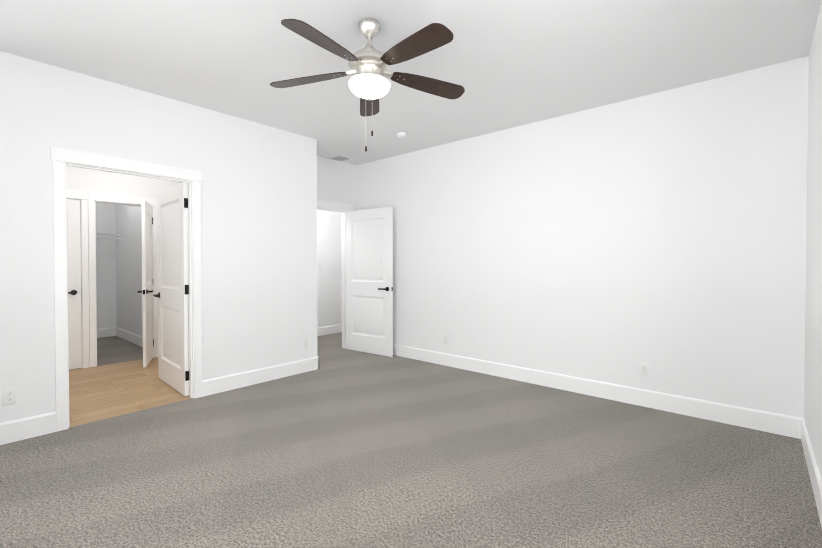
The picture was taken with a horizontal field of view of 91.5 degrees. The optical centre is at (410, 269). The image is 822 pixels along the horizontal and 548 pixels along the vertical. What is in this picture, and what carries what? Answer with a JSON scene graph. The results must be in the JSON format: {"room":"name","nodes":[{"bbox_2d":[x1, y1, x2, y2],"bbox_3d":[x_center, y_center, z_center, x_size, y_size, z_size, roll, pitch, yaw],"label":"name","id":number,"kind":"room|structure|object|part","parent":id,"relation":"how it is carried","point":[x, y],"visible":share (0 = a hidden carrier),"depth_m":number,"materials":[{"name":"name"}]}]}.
{"room":"empty bedroom","nodes":[
{"label":"empty bedroom","id":0,"kind":"room"},
{"bbox_2d":[96,203,116,328],"bbox_3d":[-5.478,-0.199,6.743,0.120,2.740,1.060,1,1,41],"label":"wall","id":1,"kind":"structure","parent":0,"point":[106,273],"depth_m":6.91,"materials":[{"name":"paint"}]},
{"bbox_2d":[97,327,114,337],"bbox_3d":[-5.430,1.097,6.713,0.015,0.150,0.750,1,1,41],"label":"baseboard","id":2,"kind":"structure","parent":1,"relation":"attached to","point":[104,332],"depth_m":6.90,"materials":[{"name":"white paint"}]},
{"bbox_2d":[96,233,121,254],"bbox_3d":[-5.276,-0.421,6.564,0.416,0.354,0.812,1,1,41],"label":"closet shelf","id":3,"kind":"object","parent":1,"relation":"attached to","point":[113,234],"visible":0.33,"depth_m":6.65,"materials":[{"name":"white metal"}]},
{"bbox_2d":[77,336,142,368],"bbox_3d":[-4.592,1.232,5.992,2.470,0.100,1.060,1,1,41],"label":"floor","id":4,"kind":"structure","parent":0,"point":[112,349],"depth_m":5.76,"materials":[{"name":"grey carpet"}]},
{"bbox_2d":[67,166,188,366],"bbox_3d":[-3.740,-0.177,5.161,0.120,2.740,2.635,1,1,41],"label":"wall","id":5,"kind":"structure","parent":0,"point":[89,180],"depth_m":5.07,"materials":[{"name":"paint"}]},
{"bbox_2d":[67,199,81,369],"bbox_3d":[-4.247,0.185,4.524,0.151,2.018,0.814,1,1,41],"label":"hall door","id":6,"kind":"structure","parent":5,"relation":"in","point":[74,283],"depth_m":4.77,"materials":[{"name":"white paint"}]},
{"bbox_2d":[67,189,88,367],"bbox_3d":[-4.280,0.134,4.544,0.166,2.136,0.960,1,1,41],"label":"door frame","id":7,"kind":"structure","parent":5,"relation":"attached to","point":[82,196],"depth_m":4.83,"materials":[{"name":"white paint"}]},
{"bbox_2d":[88,191,157,366],"bbox_3d":[-3.710,0.125,5.199,0.166,2.136,0.768,1,1,41],"label":"door frame","id":8,"kind":"structure","parent":5,"relation":"attached to","point":[94,198],"depth_m":4.92,"materials":[{"name":"white paint"}]},
{"bbox_2d":[137,200,153,367],"bbox_3d":[-3.358,0.177,5.095,0.573,2.018,0.311,1,1,41],"label":"closet door","id":9,"kind":"structure","parent":5,"relation":"in","point":[147,283],"depth_m":4.95,"materials":[{"name":"white paint"}]},
{"bbox_2d":[115,204,142,336],"bbox_3d":[-4.283,-0.193,6.327,2.230,2.740,0.120,1,1,41],"label":"wall","id":10,"kind":"structure","parent":0,"point":[129,269],"depth_m":6.50,"materials":[{"name":"paint"}]},
{"bbox_2d":[115,327,142,346],"bbox_3d":[-4.328,1.103,6.293,2.230,0.150,0.015,1,1,41],"label":"baseboard","id":11,"kind":"structure","parent":10,"relation":"attached to","point":[124,335],"depth_m":6.48,"materials":[{"name":"white paint"}]},
{"bbox_2d":[69,357,190,426],"bbox_3d":[-2.925,1.254,4.392,2.145,0.100,2.755,1,1,41],"label":"floor","id":12,"kind":"structure","parent":0,"point":[98,393],"depth_m":3.96,"materials":[{"name":"brown wood"}]},
{"bbox_2d":[0,51,316,422],"bbox_3d":[-2.359,-0.153,3.443,0.100,2.740,3.655,1,1,41],"label":"wall","id":13,"kind":"structure","parent":0,"point":[259,236],"depth_m":3.71,"materials":[{"name":"paint"}]},
{"bbox_2d":[2,387,15,405],"bbox_3d":[-2.835,0.900,2.828,0.008,0.115,0.070,1,1,41],"label":"electrical outlet","id":14,"kind":"object","parent":13,"relation":"attached to","point":[9,396],"visible":1,"depth_m":2.83,"materials":[{"name":"white plastic"}]},
{"bbox_2d":[0,412,55,444],"bbox_3d":[-3.044,1.153,2.586,0.015,0.150,1.136,1,1,41],"label":"baseboard","id":15,"kind":"structure","parent":13,"relation":"attached to","point":[44,424],"depth_m":2.89,"materials":[{"name":"white paint"}]},
{"bbox_2d":[50,146,202,431],"bbox_3d":[-2.370,0.149,3.434,0.146,2.136,1.072,1,1,41],"label":"door frame","id":16,"kind":"structure","parent":13,"relation":"attached to","point":[62,158],"depth_m":3.18,"materials":[{"name":"white paint"}]},
{"bbox_2d":[153,183,188,395],"bbox_3d":[-2.437,0.191,4.115,0.901,2.018,0.157,1,1,41],"label":"bathroom door","id":17,"kind":"structure","parent":13,"relation":"in","point":[172,272],"depth_m":4.02,"materials":[{"name":"white paint"}]},
{"bbox_2d":[202,356,318,396],"bbox_3d":[-1.545,1.130,4.309,0.015,0.150,1.336,1,1,41],"label":"baseboard","id":18,"kind":"structure","parent":13,"relation":"attached to","point":[243,379],"depth_m":4.22,"materials":[{"name":"white paint"}]},
{"bbox_2d":[302,339,307,348],"bbox_3d":[-1.233,0.875,4.668,0.008,0.115,0.070,1,1,41],"label":"electrical outlet","id":19,"kind":"object","parent":13,"relation":"attached to","point":[304,343],"visible":1,"depth_m":4.67,"materials":[{"name":"white plastic"}]},
{"bbox_2d":[317,209,341,327],"bbox_3d":[-1.788,-0.200,6.870,0.120,2.740,2.265,1,1,41],"label":"wall","id":20,"kind":"structure","parent":0,"point":[329,270],"depth_m":7.16,"materials":[{"name":"paint"}]},
{"bbox_2d":[317,324,341,335],"bbox_3d":[-1.737,1.095,6.843,0.015,0.150,2.265,1,1,41],"label":"baseboard","id":21,"kind":"structure","parent":20,"relation":"attached to","point":[328,330],"depth_m":7.14,"materials":[{"name":"white paint"}]},
{"bbox_2d":[317,156,355,210],"bbox_3d":[-1.243,-0.184,5.653,0.120,2.740,1.145,1,1,41],"label":"wall","id":22,"kind":"structure","parent":0,"point":[336,181],"depth_m":5.75,"materials":[{"name":"paint"}]},
{"bbox_2d":[317,200,352,348],"bbox_3d":[-1.270,0.119,5.627,0.166,2.136,1.037,1,1,41],"label":"door frame","id":23,"kind":"structure","parent":22,"relation":"attached to","point":[342,208],"depth_m":5.94,"materials":[{"name":"white paint"}]},
{"bbox_2d":[345,207,392,356],"bbox_3d":[-0.588,0.169,5.665,0.868,2.018,0.162,1,1,41],"label":"door","id":24,"kind":"structure","parent":22,"relation":"in","point":[369,280],"depth_m":5.61,"materials":[{"name":"white paint"}]},
{"bbox_2d":[0,332,821,547],"bbox_3d":[-0.622,1.266,3.531,6.290,0.100,6.040,1,1,41],"label":"floor","id":25,"kind":"structure","parent":0,"point":[380,451],"depth_m":2.42,"materials":[{"name":"grey carpet"}]},
{"bbox_2d":[0,0,821,164],"bbox_3d":[-1.640,-1.596,4.378,8.990,0.120,6.040,1,1,41],"label":"ceiling","id":26,"kind":"structure","parent":0,"point":[506,64],"depth_m":2.80,"materials":[{"name":"paint"}]},
{"bbox_2d":[327,155,352,161],"bbox_3d":[-0.992,-1.546,5.618,0.260,0.014,0.260,1,1,41],"label":"ceiling vent","id":27,"kind":"object","parent":26,"relation":"in","point":[339,158],"visible":1,"depth_m":5.60,"materials":[{"name":"white metal"}]},
{"bbox_2d":[270,18,464,151],"bbox_3d":[-0.247,-1.097,2.441,1.258,0.825,1.269,1,1,41],"label":"fan","id":28,"kind":"object","parent":26,"relation":"hanging from","point":[369,82],"visible":1,"depth_m":2.39,"materials":[{"name":"brown wood"}]},
{"bbox_3d":[-0.257,-1.103,2.478,0.260,0.078,0.260,1,1,41],"label":"lamp shade","id":29,"kind":"part","parent":28,"relation":"part of","materials":[{"name":"white glass"}]},
{"bbox_2d":[396,132,406,137],"bbox_3d":[-0.104,-1.518,4.567,0.128,0.041,0.128,1,1,41],"label":"smoke detector","id":30,"kind":"object","parent":26,"relation":"attached to","point":[401,135],"visible":1,"depth_m":4.53,"materials":[{"name":"white plastic"}]},
{"bbox_2d":[356,56,808,417],"bbox_3d":[1.043,-0.168,4.503,5.080,2.740,0.120,1,1,41],"label":"wall","id":31,"kind":"structure","parent":0,"point":[662,234],"depth_m":3.62,"materials":[{"name":"paint"}]},
{"bbox_2d":[444,335,448,343],"bbox_3d":[0.435,0.871,4.961,0.070,0.115,0.008,1,1,41],"label":"electrical outlet","id":32,"kind":"object","parent":31,"relation":"attached to","point":[446,339],"visible":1,"depth_m":4.96,"materials":[{"name":"white plastic"}]},
{"bbox_2d":[393,344,795,437],"bbox_3d":[0.993,1.128,4.464,4.840,0.150,0.030,1,1,41],"label":"baseboard","id":33,"kind":"structure","parent":31,"relation":"attached to","point":[770,422],"depth_m":3.64,"materials":[{"name":"white paint"}]},
{"bbox_2d":[640,363,648,376],"bbox_3d":[2.064,0.890,3.543,0.070,0.115,0.008,1,1,41],"label":"electrical outlet","id":34,"kind":"object","parent":31,"relation":"attached to","point":[644,369],"visible":1,"depth_m":3.54,"materials":[{"name":"white plastic"}]},
{"bbox_2d":[804,2,821,479],"bbox_3d":[1.299,-0.120,1.019,0.120,2.740,4.800,1,1,41],"label":"wall","id":35,"kind":"structure","parent":0,"point":[813,370],"depth_m":2.43,"materials":[{"name":"paint"}]},
{"bbox_2d":[796,417,821,526],"bbox_3d":[1.278,1.174,1.115,0.015,0.150,4.650,1,1,41],"label":"baseboard","id":36,"kind":"structure","parent":35,"relation":"attached to","point":[801,430],"depth_m":2.34,"materials":[{"name":"white paint"}]}
]}

